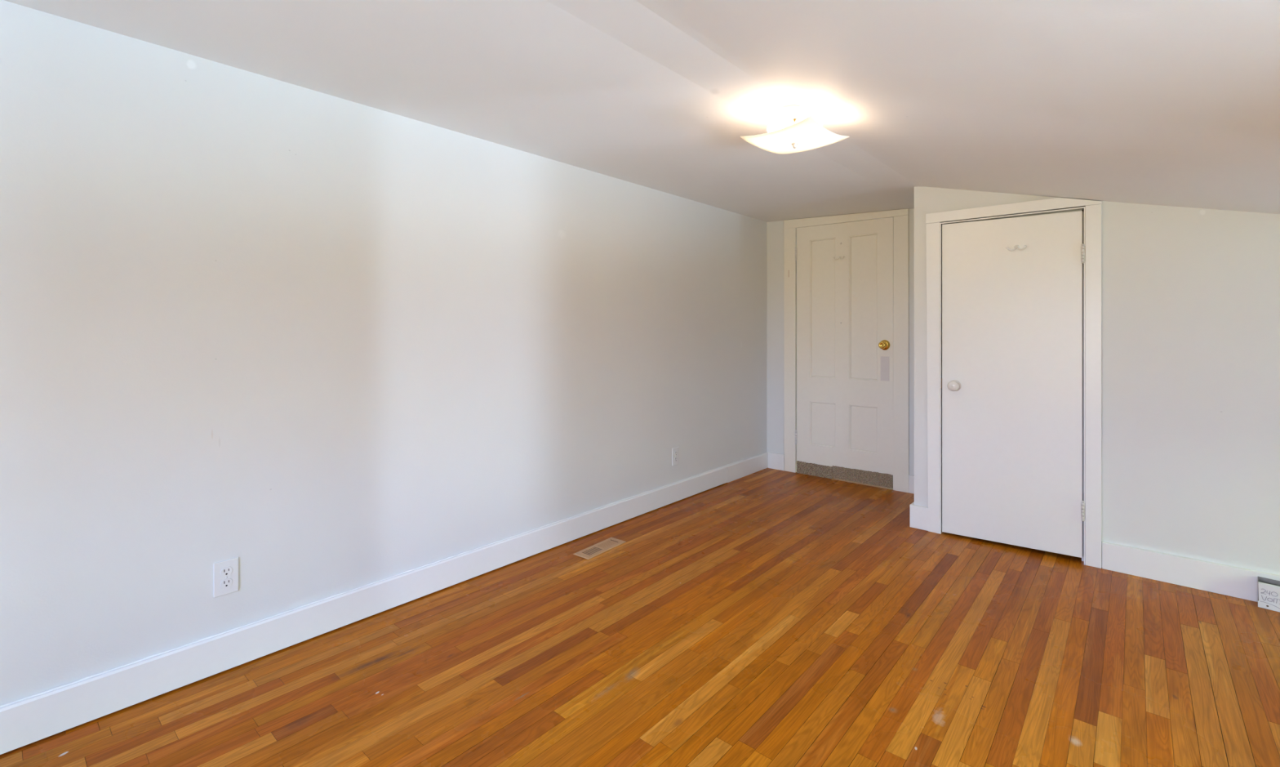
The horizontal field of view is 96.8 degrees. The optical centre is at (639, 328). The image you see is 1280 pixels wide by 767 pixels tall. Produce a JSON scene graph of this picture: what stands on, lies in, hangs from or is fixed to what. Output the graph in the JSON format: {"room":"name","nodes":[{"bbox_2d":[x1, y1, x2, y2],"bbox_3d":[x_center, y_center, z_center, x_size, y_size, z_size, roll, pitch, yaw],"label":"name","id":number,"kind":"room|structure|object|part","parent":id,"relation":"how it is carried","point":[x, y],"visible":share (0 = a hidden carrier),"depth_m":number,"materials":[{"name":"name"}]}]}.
{"room":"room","nodes":[
{"label":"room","id":0,"kind":"room"},
{"bbox_2d":[0,0,767,705],"bbox_3d":[-0.948,0.100,2.533,0.120,2.300,6.210,0,0,41],"label":"wall","id":1,"kind":"structure","parent":0,"point":[327,344],"depth_m":2.08,"materials":[{"name":"paint"}]},
{"bbox_2d":[213,556,238,597],"bbox_3d":[-1.398,0.838,1.921,0.007,0.115,0.071,0,0,41],"label":"wall outlet","id":2,"kind":"object","parent":1,"relation":"attached to","point":[225,572],"visible":1,"depth_m":1.92,"materials":[{"name":"white plastic"}]},
{"bbox_2d":[220,566,232,576],"bbox_3d":[-1.396,0.819,1.919,0.002,0.028,0.034,0,0,41],"label":"receptacle","id":3,"kind":"object","parent":2,"relation":"attached to","point":[224,571],"depth_m":1.92,"materials":[{"name":"white plastic"}]},
{"bbox_2d":[220,577,232,587],"bbox_3d":[-1.396,0.858,1.919,0.002,0.028,0.034,0,0,41],"label":"receptacle","id":4,"kind":"object","parent":2,"relation":"attached to","point":[224,582],"depth_m":1.92,"materials":[{"name":"white plastic"}]},
{"bbox_2d":[0,451,768,754],"bbox_3d":[-0.895,1.085,2.487,0.020,0.125,5.970,0,0,41],"label":"baseboard","id":5,"kind":"structure","parent":1,"relation":"attached to","point":[24,722],"depth_m":2.05,"materials":[{"name":"paint"}]},
{"bbox_2d":[671,446,679,465],"bbox_3d":[0.238,0.848,3.795,0.007,0.115,0.071,0,0,41],"label":"wall outlet","id":6,"kind":"object","parent":1,"relation":"attached to","point":[675,451],"visible":1,"depth_m":3.79,"materials":[{"name":"white plastic"}]},
{"bbox_2d":[0,467,1279,766],"bbox_3d":[0.392,1.200,0.964,4.164,0.100,7.231,0,0,41],"label":"floor","id":7,"kind":"structure","parent":0,"point":[767,616],"depth_m":1.95,"materials":[{"name":"brown wood"}]},
{"bbox_2d":[573,537,626,559],"bbox_3d":[-0.208,1.147,2.986,0.109,0.005,0.300,0,0,38],"label":"floor vent","id":8,"kind":"object","parent":7,"relation":"in","point":[592,551],"visible":1,"depth_m":2.97,"materials":[{"name":"beige"}]},
{"bbox_2d":[1257,576,1279,612],"bbox_3d":[2.630,1.095,2.317,0.062,0.110,0.152,0,0,-43],"label":"box","id":9,"kind":"object","parent":7,"relation":"on","point":[1268,589],"visible":1,"depth_m":2.33,"materials":[{"name":"metal"}]},
{"bbox_2d":[4,0,1279,222],"bbox_3d":[0.695,-0.625,1.298,4.260,0.950,6.670,0,0,41],"label":"ceiling","id":10,"kind":"structure","parent":0,"point":[1175,103],"depth_m":1.74,"materials":[{"name":"paint"}]},
{"bbox_2d":[739,105,849,153],"bbox_3d":[0.585,-0.758,2.148,0.293,0.150,0.293,0,0,-45],"label":"ceiling light","id":11,"kind":"object","parent":10,"relation":"attached to","point":[801,131],"visible":1,"depth_m":2.12,"materials":[{"name":"white glass"}]},
{"bbox_3d":[0.518,-0.768,2.172,0.065,0.044,0.047,0,0,41],"label":"light bulb","id":12,"kind":"part","parent":11,"relation":"part of","materials":[{"name":"beige glass"}]},
{"bbox_2d":[783,119,794,127],"bbox_3d":[0.567,-0.776,2.155,0.043,0.036,0.026,0,0,21],"label":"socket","id":13,"kind":"object","parent":11,"relation":"attached to","point":[788,122],"depth_m":2.15,"materials":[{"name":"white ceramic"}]},
{"bbox_2d":[794,118,801,124],"bbox_3d":[0.603,-0.776,2.141,0.043,0.036,0.026,0,0,21],"label":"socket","id":14,"kind":"object","parent":11,"relation":"attached to","point":[796,120],"depth_m":2.14,"materials":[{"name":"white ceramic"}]},
{"bbox_3d":[0.651,-0.768,2.125,0.065,0.044,0.047,0,0,41],"label":"light bulb","id":15,"kind":"part","parent":11,"relation":"part of","materials":[{"name":"beige glass"}]},
{"bbox_2d":[767,208,914,475],"bbox_3d":[1.690,0.100,4.425,1.368,2.300,0.350,0,0,41],"label":"wall","id":16,"kind":"structure","parent":0,"point":[775,228],"depth_m":4.68,"materials":[{"name":"paint"}]},
{"bbox_2d":[768,451,914,493],"bbox_3d":[1.561,1.085,4.292,1.308,0.130,0.020,0,0,41],"label":"baseboard","id":17,"kind":"structure","parent":16,"relation":"attached to","point":[775,460],"depth_m":4.65,"materials":[{"name":"paint"}]},
{"bbox_2d":[795,217,888,471],"bbox_3d":[1.575,0.163,4.365,0.776,1.975,0.107,0,0,41],"label":"trim","id":18,"kind":"structure","parent":16,"relation":"attached to","point":[887,217],"depth_m":4.58,"materials":[{"name":"beige paint"}]},
{"bbox_2d":[795,217,893,488],"bbox_3d":[1.519,0.169,4.308,0.752,1.962,0.100,0,0,41],"label":"door","id":19,"kind":"structure","parent":16,"relation":"in","point":[844,431],"depth_m":4.30,"materials":[{"name":"beige paint"}]},
{"bbox_3d":[1.761,0.114,4.100,0.074,0.074,0.029,0,0,41],"label":"knob","id":20,"kind":"part","parent":19,"relation":"part of","materials":[{"name":"gold metal"}]},
{"bbox_2d":[783,208,909,492],"bbox_3d":[1.535,0.132,4.314,0.953,2.036,0.021,0,0,41],"label":"trim","id":21,"kind":"structure","parent":16,"relation":"attached to","point":[900,216],"depth_m":4.06,"materials":[{"name":"beige paint"}]},
{"bbox_2d":[833,478,893,489],"bbox_3d":[1.681,1.145,4.257,0.435,0.010,0.114,0,0,41],"label":"trim","id":22,"kind":"structure","parent":16,"relation":"attached to","point":[833,478],"depth_m":4.20,"materials":[{"name":"brown wood"}]},
{"bbox_2d":[914,186,1279,574],"bbox_3d":[2.850,0.100,2.772,2.592,2.300,0.855,0,0,41],"label":"wall","id":23,"kind":"structure","parent":0,"point":[1191,295],"depth_m":2.56,"materials":[{"name":"paint"}]},
{"bbox_2d":[909,501,928,530],"bbox_3d":[1.851,1.084,3.551,0.100,0.132,0.755,0,0,41],"label":"baseboard","id":24,"kind":"structure","parent":23,"relation":"attached to","point":[918,514],"depth_m":3.27,"materials":[{"name":"paint"}]},
{"bbox_2d":[941,210,1085,557],"bbox_3d":[1.926,0.275,2.976,0.639,1.726,0.092,0,0,41],"label":"door","id":25,"kind":"structure","parent":23,"relation":"in","point":[1011,380],"depth_m":2.97,"materials":[{"name":"paint"}]},
{"bbox_3d":[1.738,0.312,3.143,0.062,0.062,0.023,0,0,41],"label":"knob","id":26,"kind":"part","parent":25,"relation":"part of","materials":[{"name":"white ceramic"}]},
{"bbox_2d":[925,197,1102,568],"bbox_3d":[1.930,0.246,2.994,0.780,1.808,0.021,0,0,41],"label":"trim","id":27,"kind":"structure","parent":23,"relation":"attached to","point":[1093,208],"depth_m":2.79,"materials":[{"name":"paint"}]},
{"bbox_2d":[1102,541,1279,601],"bbox_3d":[2.882,1.086,2.164,1.743,0.126,0.020,0,0,41],"label":"baseboard","id":28,"kind":"structure","parent":23,"relation":"attached to","point":[1215,577],"depth_m":2.54,"materials":[{"name":"paint"}]}
]}

